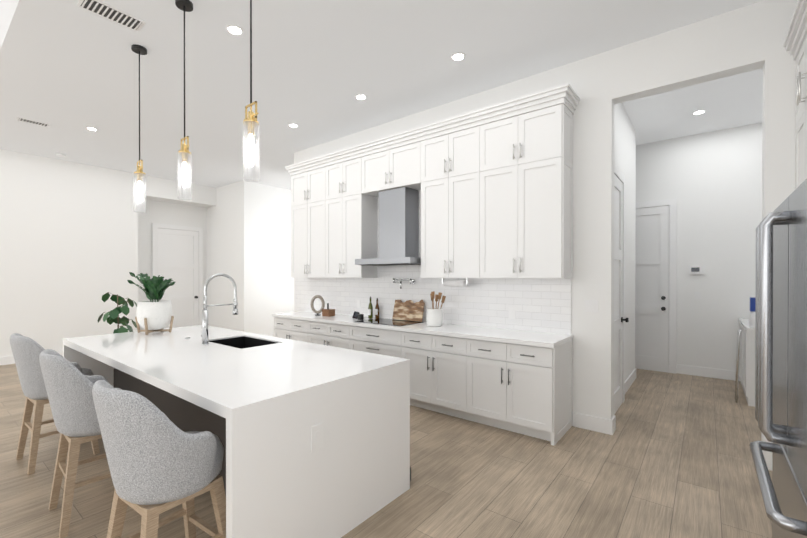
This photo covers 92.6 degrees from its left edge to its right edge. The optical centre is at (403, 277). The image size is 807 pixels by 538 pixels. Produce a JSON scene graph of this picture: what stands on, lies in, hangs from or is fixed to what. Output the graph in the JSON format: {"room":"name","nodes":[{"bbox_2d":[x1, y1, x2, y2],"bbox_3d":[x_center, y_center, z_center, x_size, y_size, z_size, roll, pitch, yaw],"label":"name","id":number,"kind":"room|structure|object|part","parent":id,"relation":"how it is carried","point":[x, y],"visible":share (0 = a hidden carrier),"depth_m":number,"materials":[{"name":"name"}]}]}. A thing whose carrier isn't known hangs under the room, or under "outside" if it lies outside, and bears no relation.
{"room":"kitchen","nodes":[
{"label":"kitchen","id":0,"kind":"room"},
{"bbox_2d":[0,149,137,356],"bbox_3d":[-8.381,-0.344,4.714,0.150,3.670,8.810,0,0,38],"label":"wall","id":1,"kind":"structure","parent":0,"point":[68,244],"depth_m":7.17,"materials":[{"name":"white paint"}]},
{"bbox_2d":[0,350,62,364],"bbox_3d":[-8.316,1.421,4.669,0.016,0.140,8.810,0,0,38],"label":"baseboard","id":2,"kind":"structure","parent":1,"relation":"attached to","point":[6,360],"depth_m":6.61,"materials":[{"name":"white paint"}]},
{"bbox_2d":[138,200,206,329],"bbox_3d":[-5.583,-0.361,9.079,0.150,3.670,1.810,0,0,38],"label":"wall","id":3,"kind":"structure","parent":0,"point":[158,212],"depth_m":8.88,"materials":[{"name":"white paint"}]},
{"bbox_2d":[152,223,202,328],"bbox_3d":[-5.338,0.113,9.173,0.113,2.720,1.110,0,0,38],"label":"door","id":4,"kind":"structure","parent":3,"relation":"in","point":[177,254],"depth_m":9.24,"materials":[{"name":"white paint"}]},
{"bbox_2d":[142,175,216,207],"bbox_3d":[-5.282,-1.981,8.930,0.500,0.430,1.660,0,0,38],"label":"wall","id":5,"kind":"structure","parent":0,"point":[160,189],"depth_m":8.77,"materials":[{"name":"white paint"}]},
{"bbox_2d":[207,180,249,332],"bbox_3d":[-4.286,-0.362,9.305,1.910,3.670,0.150,0,0,38],"label":"wall","id":6,"kind":"structure","parent":0,"point":[228,234],"depth_m":9.05,"materials":[{"name":"white paint"}]},
{"bbox_2d":[250,182,293,334],"bbox_3d":[-2.735,-0.364,9.853,0.150,3.670,2.630,0,0,38],"label":"wall","id":7,"kind":"structure","parent":0,"point":[271,285],"depth_m":9.16,"materials":[{"name":"white paint"}]},
{"bbox_2d":[288,163,327,202],"bbox_3d":[-1.363,-1.427,6.093,0.911,0.544,0.333,0,0,38],"label":"upper cabinet","id":8,"kind":"object","parent":0,"relation":"attached to","point":[309,182],"depth_m":5.95,"materials":[{"name":"white paint"}]},
{"bbox_2d":[291,195,327,278],"bbox_3d":[-1.363,-0.610,6.096,0.911,1.212,0.333,0,0,38],"label":"upper cabinet","id":9,"kind":"object","parent":0,"relation":"attached to","point":[309,217],"depth_m":5.95,"materials":[{"name":"white paint"}]},
{"bbox_2d":[328,151,378,198],"bbox_3d":[-0.762,-1.425,5.621,0.863,0.544,0.333,0,0,38],"label":"upper cabinet","id":10,"kind":"object","parent":0,"relation":"attached to","point":[346,174],"depth_m":5.44,"materials":[{"name":"white paint"}]},
{"bbox_2d":[328,187,379,278],"bbox_3d":[-0.786,-0.608,5.643,0.802,1.212,0.333,0,0,38],"label":"upper cabinet","id":11,"kind":"object","parent":0,"relation":"attached to","point":[353,217],"depth_m":5.45,"materials":[{"name":"white paint"}]},
{"bbox_2d":[0,0,762,189],"bbox_3d":[-3.099,-2.565,3.534,12.100,0.780,13.500,0,0,38],"label":"ceiling","id":12,"kind":"structure","parent":0,"point":[69,71],"depth_m":4.04,"materials":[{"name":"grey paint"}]},
{"bbox_2d":[16,117,50,126],"bbox_3d":[-5.173,-2.176,5.396,0.150,0.012,0.340,0,0,38],"label":"ceiling vent","id":13,"kind":"object","parent":12,"relation":"in","point":[33,122],"visible":0.92,"depth_m":5.38,"materials":[{"name":"white metal"}]},
{"bbox_2d":[56,153,65,156],"bbox_3d":[-6.054,-2.170,6.815,0.130,0.034,0.130,0,0,38],"label":"smoke detector","id":14,"kind":"object","parent":12,"relation":"attached to","point":[60,155],"visible":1,"depth_m":6.78,"materials":[{"name":"white plastic"}]},
{"bbox_2d":[85,127,97,130],"bbox_3d":[-4.561,-2.180,5.640,0.149,0.006,0.149,0,0,-1],"label":"recessed light","id":15,"kind":"object","parent":12,"relation":"in","point":[89,128],"depth_m":5.62,"materials":[{"name":"white paint"}]},
{"bbox_2d":[76,0,145,31],"bbox_3d":[-2.394,-2.167,3.171,0.200,0.012,0.420,0,0,38],"label":"ceiling vent","id":16,"kind":"object","parent":12,"relation":"in","point":[106,11],"visible":1,"depth_m":3.16,"materials":[{"name":"white metal"}]},
{"bbox_2d":[131,44,146,212],"bbox_3d":[-2.501,-1.400,3.653,0.156,1.549,0.124,0,0,38],"label":"pendant light","id":17,"kind":"object","parent":12,"relation":"hanging from","point":[139,173],"visible":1,"depth_m":3.64,"materials":[{"name":"glass"}]},
{"bbox_2d":[175,0,192,199],"bbox_3d":[-1.730,-1.397,3.047,0.156,1.549,0.124,0,0,38],"label":"pendant light","id":18,"kind":"object","parent":12,"relation":"hanging from","point":[185,6],"visible":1,"depth_m":3.04,"materials":[{"name":"clear glass"}]},
{"bbox_2d":[225,24,243,35],"bbox_3d":[-1.479,-2.171,3.380,0.149,0.006,0.149,0,0,29],"label":"recessed light","id":19,"kind":"object","parent":12,"relation":"in","point":[236,30],"depth_m":3.38,"materials":[{"name":"white paint"}]},
{"bbox_2d":[243,0,259,181],"bbox_3d":[-0.968,-1.395,2.447,0.156,1.549,0.124,0,0,38],"label":"pendant light","id":20,"kind":"object","parent":12,"relation":"hanging from","point":[250,122],"visible":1,"depth_m":2.44,"materials":[{"name":"clear glass"}]},
{"bbox_2d":[288,123,298,127],"bbox_3d":[-1.577,-2.179,5.519,0.149,0.006,0.149,0,0,29],"label":"recessed light","id":21,"kind":"object","parent":12,"relation":"in","point":[292,125],"depth_m":5.51,"materials":[{"name":"white paint"}]},
{"bbox_2d":[355,94,366,99],"bbox_3d":[-0.511,-2.176,4.642,0.149,0.006,0.149,0,0,32],"label":"recessed light","id":22,"kind":"object","parent":12,"relation":"in","point":[359,96],"depth_m":4.64,"materials":[{"name":"white paint"}]},
{"bbox_2d":[450,52,465,60],"bbox_3d":[0.538,-2.172,3.792,0.149,0.006,0.149,0,0,32],"label":"recessed light","id":23,"kind":"object","parent":12,"relation":"in","point":[458,56],"depth_m":3.78,"materials":[{"name":"white paint"}]},
{"bbox_2d":[692,110,705,114],"bbox_3d":[3.888,-2.177,5.075,0.149,0.006,0.149,0,0,-1],"label":"recessed light","id":24,"kind":"object","parent":12,"relation":"in","point":[698,112],"depth_m":5.07,"materials":[{"name":"white paint"}]},
{"bbox_2d":[0,364,771,537],"bbox_3d":[-3.099,1.545,3.550,12.100,0.100,13.500,0,0,38],"label":"floor","id":25,"kind":"structure","parent":0,"point":[671,457],"depth_m":2.87,"materials":[{"name":"brown wood"}]},
{"bbox_2d":[10,333,99,474],"bbox_3d":[-2.913,0.974,3.217,0.524,1.054,0.519,0,0,36],"label":"stool","id":26,"kind":"object","parent":25,"relation":"on","point":[26,351],"visible":0.56,"depth_m":3.01,"materials":[{"name":"fabric"}]},
{"bbox_3d":[-2.893,0.876,3.245,0.450,0.180,0.450,0,0,36],"label":"seat","id":27,"kind":"part","parent":26,"relation":"part of","materials":[{"name":"fabric"}]},
{"bbox_2d":[39,349,121,537],"bbox_3d":[-2.011,0.976,2.508,0.524,1.054,0.519,0,0,41],"label":"stool","id":28,"kind":"object","parent":25,"relation":"on","point":[69,386],"visible":0.62,"depth_m":2.29,"materials":[{"name":"fabric"}]},
{"bbox_3d":[-1.988,0.879,2.533,0.450,0.180,0.450,0,0,41],"label":"seat","id":29,"kind":"part","parent":28,"relation":"part of","materials":[{"name":"fabric"}]},
{"bbox_2d":[97,292,136,333],"bbox_3d":[-3.763,0.838,5.102,0.455,1.303,0.413,0,0,38],"label":"floor plant","id":30,"kind":"object","parent":25,"relation":"on","point":[113,315],"visible":0.44,"depth_m":5.11,"materials":[{"name":"green plant"}]},
{"bbox_2d":[92,380,225,537],"bbox_3d":[-1.120,0.979,1.807,0.524,1.054,0.519,0,0,34],"label":"stool","id":31,"kind":"object","parent":25,"relation":"on","point":[159,461],"visible":1,"depth_m":1.62,"materials":[{"name":"fabric"}]},
{"bbox_3d":[-1.101,0.882,1.835,0.450,0.180,0.450,0,0,34],"label":"seat","id":32,"kind":"part","parent":31,"relation":"part of","materials":[{"name":"fabric"}]},
{"bbox_2d":[63,329,410,537],"bbox_3d":[-1.565,1.064,3.235,3.160,0.865,1.395,0,0,38],"label":"kitchen island","id":33,"kind":"object","parent":25,"relation":"on","point":[314,438],"depth_m":2.26,"materials":[{"name":"white stone"}]},
{"bbox_2d":[127,272,174,334],"bbox_3d":[-2.645,0.255,4.027,0.428,0.631,0.416,0,0,38],"label":"plant","id":34,"kind":"object","parent":33,"relation":"on","point":[154,314],"visible":1,"depth_m":3.95,"materials":[{"name":"green plant"}]},
{"bbox_2d":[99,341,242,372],"bbox_3d":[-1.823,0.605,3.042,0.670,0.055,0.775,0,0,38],"label":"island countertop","id":35,"kind":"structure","parent":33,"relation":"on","point":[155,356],"depth_m":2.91,"materials":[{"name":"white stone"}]},
{"bbox_2d":[185,273,237,344],"bbox_3d":[-1.801,0.266,3.570,0.494,0.619,0.328,0,0,38],"label":"faucet","id":36,"kind":"object","parent":35,"relation":"on","point":[204,339],"depth_m":3.43,"materials":[{"name":"silver metal"}]},
{"bbox_2d":[208,336,277,348],"bbox_3d":[-1.460,0.730,3.504,0.694,0.285,0.424,0,0,38],"label":"sink","id":37,"kind":"object","parent":35,"relation":"in","point":[235,342],"depth_m":3.73,"materials":[{"name":"black metal"}]},
{"bbox_2d":[311,423,322,451],"bbox_3d":[-0.464,0.861,2.085,0.009,0.135,0.080,0,0,38],"label":"outlet","id":38,"kind":"object","parent":33,"relation":"attached to","point":[316,428],"depth_m":2.08,"materials":[{"name":"white plastic"}]},
{"bbox_2d":[274,319,311,342],"bbox_3d":[-1.497,1.048,6.032,0.918,0.874,0.610,0,0,38],"label":"base cabinet","id":39,"kind":"object","parent":25,"relation":"on","point":[293,329],"depth_m":5.76,"materials":[{"name":"white paint"}]},
{"bbox_2d":[312,323,347,348],"bbox_3d":[-0.871,1.050,5.540,0.919,0.874,0.610,0,0,38],"label":"base cabinet","id":40,"kind":"object","parent":25,"relation":"on","point":[329,334],"depth_m":5.25,"materials":[{"name":"white paint"}]},
{"bbox_2d":[348,327,403,357],"bbox_3d":[-0.174,1.052,4.991,0.980,0.874,0.610,0,0,38],"label":"base cabinet","id":41,"kind":"object","parent":25,"relation":"on","point":[365,339],"depth_m":4.73,"materials":[{"name":"white paint"}]},
{"bbox_2d":[404,331,471,420],"bbox_3d":[0.524,1.054,4.442,0.918,0.874,0.610,0,0,38],"label":"base cabinet","id":42,"kind":"object","parent":25,"relation":"on","point":[440,365],"depth_m":4.17,"materials":[{"name":"white paint"}]},
{"bbox_2d":[472,339,571,444],"bbox_3d":[1.149,1.056,3.950,0.919,0.874,0.610,0,0,38],"label":"base cabinet","id":43,"kind":"object","parent":25,"relation":"on","point":[517,388],"depth_m":3.65,"materials":[{"name":"white paint"}]},
{"bbox_2d":[272,311,571,346],"bbox_3d":[-0.180,0.590,4.977,4.320,0.041,0.638,0,0,38],"label":"countertop","id":44,"kind":"structure","parent":43,"relation":"on","point":[457,330],"depth_m":4.20,"materials":[{"name":"white stone"}]},
{"bbox_2d":[310,295,324,315],"bbox_3d":[-1.301,0.411,5.847,0.170,0.309,0.165,0,0,38],"label":"sculpture","id":45,"kind":"object","parent":44,"relation":"on","point":[312,303],"visible":0.98,"depth_m":5.83,"materials":[{"name":"stone"}]},
{"bbox_2d":[322,303,335,316],"bbox_3d":[-1.114,0.471,5.738,0.160,0.190,0.130,0,0,38],"label":"wooden box","id":46,"kind":"object","parent":44,"relation":"on","point":[327,312],"visible":1,"depth_m":5.70,"materials":[{"name":"brown wood"}]},
{"bbox_2d":[352,311,359,318],"bbox_3d":[-0.643,0.519,5.427,0.100,0.095,0.150,0,0,-32],"label":"smart display","id":47,"kind":"object","parent":44,"relation":"on","point":[355,315],"visible":0.61,"depth_m":5.40,"materials":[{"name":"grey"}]},
{"bbox_2d":[358,314,363,319],"bbox_3d":[-0.582,0.530,5.242,0.080,0.075,0.080,0,0,38],"label":"candle jar","id":48,"kind":"object","parent":44,"relation":"on","point":[360,316],"visible":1,"depth_m":5.21,"materials":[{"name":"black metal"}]},
{"bbox_2d":[368,297,372,318],"bbox_3d":[-0.463,0.415,5.402,0.064,0.305,0.066,0,0,38],"label":"oil bottle","id":49,"kind":"object","parent":44,"relation":"on","point":[370,311],"visible":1,"depth_m":5.38,"materials":[{"name":"green glass"}]},
{"bbox_2d":[374,298,378,317],"bbox_3d":[-0.371,0.424,5.438,0.060,0.285,0.062,0,0,38],"label":"vinegar bottle","id":50,"kind":"object","parent":44,"relation":"on","point":[376,311],"visible":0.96,"depth_m":5.42,"materials":[{"name":"brown glass"}]},
{"bbox_2d":[356,319,419,326],"bbox_3d":[-0.187,0.566,4.984,0.760,0.006,0.480,0,0,38],"label":"cooktop","id":51,"kind":"object","parent":44,"relation":"in","point":[391,322],"depth_m":4.93,"materials":[{"name":"black glass"}]},
{"bbox_2d":[392,300,424,321],"bbox_3d":[0.064,0.419,5.092,0.480,0.285,0.091,0,0,38],"label":"cutting board","id":52,"kind":"object","parent":44,"relation":"on","point":[409,310],"visible":1,"depth_m":5.07,"materials":[{"name":"brown wood"}]},
{"bbox_2d":[426,291,445,326],"bbox_3d":[0.379,0.364,4.562,0.227,0.412,0.196,0,0,38],"label":"utensil crock","id":53,"kind":"object","parent":44,"relation":"on","point":[434,317],"visible":1,"depth_m":4.50,"materials":[{"name":"white ceramic"}]},
{"bbox_2d":[573,412,613,434],"bbox_3d":[1.851,1.424,3.780,0.356,0.140,0.016,0,0,38],"label":"baseboard","id":54,"kind":"structure","parent":25,"relation":"on","point":[596,424],"depth_m":3.77,"materials":[{"name":"white paint"}]},
{"bbox_2d":[625,368,635,392],"bbox_3d":[2.727,1.420,4.813,0.016,0.140,2.390,0,0,38],"label":"baseboard","id":55,"kind":"structure","parent":25,"relation":"on","point":[628,382],"depth_m":5.30,"materials":[{"name":"white paint"}]},
{"bbox_2d":[735,328,741,402],"bbox_3d":[4.046,1.053,4.658,0.062,0.876,0.162,0,0,38],"label":"drying rack","id":56,"kind":"object","parent":25,"relation":"on","point":[737,363],"visible":1,"depth_m":4.60,"materials":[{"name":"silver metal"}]},
{"bbox_2d":[739,322,754,406],"bbox_3d":[4.524,1.051,4.556,0.758,0.880,0.711,0,0,38],"label":"base cabinet","id":57,"kind":"object","parent":25,"relation":"on","point":[747,361],"depth_m":4.50,"materials":[{"name":"white paint"}]},
{"bbox_2d":[739,318,754,329],"bbox_3d":[4.700,0.596,4.777,0.758,0.030,1.320,0,0,38],"label":"countertop","id":58,"kind":"structure","parent":57,"relation":"on","point":[745,321],"depth_m":4.96,"materials":[{"name":"white stone"}]},
{"bbox_2d":[749,297,755,327],"bbox_3d":[4.147,0.406,4.525,0.130,0.349,0.130,0,0,38],"label":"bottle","id":59,"kind":"object","parent":58,"relation":"on","point":[752,312],"visible":0.44,"depth_m":4.51,"materials":[{"name":"white plastic"}]},
{"bbox_2d":[749,179,806,537],"bbox_3d":[1.799,0.589,1.306,0.891,1.830,0.900,0,0,38],"label":"fridge","id":60,"kind":"object","parent":25,"relation":"on","point":[781,338],"visible":1,"depth_m":1.50,"materials":[{"name":"silver metal"}]},
{"bbox_3d":[1.546,0.553,1.505,0.066,1.760,0.896,0,0,38],"label":"door","id":61,"kind":"part","parent":60,"relation":"part of","materials":[{"name":"silver metal"}]},
{"bbox_2d":[792,40,799,188],"bbox_3d":[3.054,-0.093,2.554,0.596,3.184,0.442,0,0,38],"label":"tall cabinet","id":62,"kind":"object","parent":25,"relation":"on","point":[796,54],"depth_m":2.85,"materials":[{"name":"white paint"}]},
{"bbox_2d":[800,20,806,183],"bbox_3d":[2.843,-0.092,2.286,0.596,3.184,0.508,0,0,38],"label":"tall cabinet","id":63,"kind":"object","parent":25,"relation":"on","point":[803,31],"depth_m":2.66,"materials":[{"name":"white paint"}]},
{"bbox_2d":[797,72,806,105],"bbox_3d":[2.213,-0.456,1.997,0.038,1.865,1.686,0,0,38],"label":"handle","id":64,"kind":"object","parent":63,"relation":"attached to","point":[799,78],"visible":0.56,"depth_m":2.60,"materials":[{"name":"silver metal"}]},
{"bbox_2d":[364,135,423,194],"bbox_3d":[-0.080,-1.423,5.084,1.118,0.544,0.333,0,0,38],"label":"upper cabinet","id":65,"kind":"object","parent":0,"relation":"attached to","point":[397,165],"depth_m":4.90,"materials":[{"name":"white paint"}]},
{"bbox_2d":[420,171,483,278],"bbox_3d":[0.642,-0.604,4.519,0.842,1.212,0.333,0,0,38],"label":"upper cabinet","id":66,"kind":"object","parent":0,"relation":"attached to","point":[451,210],"depth_m":4.37,"materials":[{"name":"white paint"}]},
{"bbox_2d":[442,278,467,286],"bbox_3d":[0.602,0.052,4.513,0.340,0.099,0.080,0,0,38],"label":"paper towel holder","id":67,"kind":"object","parent":66,"relation":"attached to","point":[455,283],"visible":1,"depth_m":4.47,"materials":[{"name":"white"}]},
{"bbox_2d":[424,119,483,182],"bbox_3d":[0.617,-1.421,4.535,0.904,0.544,0.333,0,0,38],"label":"upper cabinet","id":68,"kind":"object","parent":0,"relation":"attached to","point":[451,152],"depth_m":4.36,"materials":[{"name":"white paint"}]},
{"bbox_2d":[294,54,635,425],"bbox_3d":[0.772,-0.350,6.248,4.840,3.670,2.540,0,0,38],"label":"wall","id":69,"kind":"structure","parent":0,"point":[580,77],"depth_m":3.89,"materials":[{"name":"white paint"}]},
{"bbox_2d":[355,187,420,265],"bbox_3d":[-0.133,-0.659,5.016,0.920,0.978,0.486,0,0,38],"label":"range hood","id":70,"kind":"object","parent":69,"relation":"attached to","point":[398,226],"visible":0.88,"depth_m":4.95,"materials":[{"name":"silver metal"}]},
{"bbox_2d":[393,278,414,288],"bbox_3d":[-0.016,0.072,5.128,0.312,0.135,0.170,0,0,38],"label":"pot filler","id":71,"kind":"object","parent":69,"relation":"attached to","point":[411,281],"visible":1,"depth_m":5.09,"materials":[{"name":"silver metal"}]},
{"bbox_2d":[614,163,628,413],"bbox_3d":[2.357,0.133,4.252,0.113,2.720,1.060,0,0,38],"label":"hall door","id":72,"kind":"structure","parent":69,"relation":"attached to","point":[619,288],"depth_m":4.50,"materials":[{"name":"white paint"}]},
{"bbox_2d":[484,159,572,278],"bbox_3d":[1.241,-0.602,4.048,0.928,1.212,0.333,0,0,38],"label":"upper cabinet","id":73,"kind":"object","parent":0,"relation":"attached to","point":[492,185],"depth_m":3.85,"materials":[{"name":"white paint"}]},
{"bbox_2d":[484,95,575,170],"bbox_3d":[1.241,-1.419,4.045,0.928,0.544,0.333,0,0,38],"label":"upper cabinet","id":74,"kind":"object","parent":0,"relation":"attached to","point":[539,132],"depth_m":3.84,"materials":[{"name":"white paint"}]},
{"bbox_2d":[612,0,764,103],"bbox_3d":[2.450,-1.939,3.401,1.070,0.470,0.150,0,0,38],"label":"wall","id":75,"kind":"structure","parent":0,"point":[727,44],"depth_m":3.30,"materials":[{"name":"white paint"}]},
{"bbox_2d":[597,50,614,419],"bbox_3d":[1.982,-0.341,3.776,0.120,3.670,0.150,0,0,38],"label":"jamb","id":76,"kind":"object","parent":75,"relation":"attached to","point":[605,295],"depth_m":3.72,"materials":[{"name":"white paint"}]},
{"bbox_2d":[636,122,762,370],"bbox_3d":[1.924,-0.357,8.020,9.740,3.670,0.250,0,0,38],"label":"wall","id":77,"kind":"structure","parent":0,"point":[711,182],"depth_m":5.75,"materials":[{"name":"white paint"}]},
{"bbox_2d":[635,198,676,373],"bbox_3d":[3.794,0.124,6.315,1.110,2.720,0.113,0,0,38],"label":"hall door","id":78,"kind":"structure","parent":77,"relation":"in","point":[656,289],"depth_m":6.16,"materials":[{"name":"white paint"}]},
{"bbox_3d":[4.083,0.402,6.061,0.064,0.232,0.070,0,0,38],"label":"knob","id":79,"kind":"part","parent":78,"relation":"part of","materials":[{"name":"black metal"}]},
{"bbox_2d":[689,266,704,273],"bbox_3d":[4.455,-0.124,5.852,0.200,0.120,0.027,0,0,38],"label":"thermostat","id":80,"kind":"object","parent":77,"relation":"attached to","point":[696,269],"visible":1,"depth_m":5.84,"materials":[{"name":"white plastic"}]},
{"bbox_2d":[677,364,740,380],"bbox_3d":[1.783,1.408,7.969,9.290,0.140,0.016,0,0,38],"label":"baseboard","id":81,"kind":"structure","parent":77,"relation":"attached to","point":[681,369],"depth_m":5.78,"materials":[{"name":"white paint"}]},
{"bbox_2d":[761,0,797,470],"bbox_3d":[3.291,-0.337,2.746,1.070,3.670,0.150,0,0,38],"label":"wall","id":82,"kind":"structure","parent":0,"point":[779,126],"depth_m":2.97,"materials":[{"name":"white paint"}]}
]}

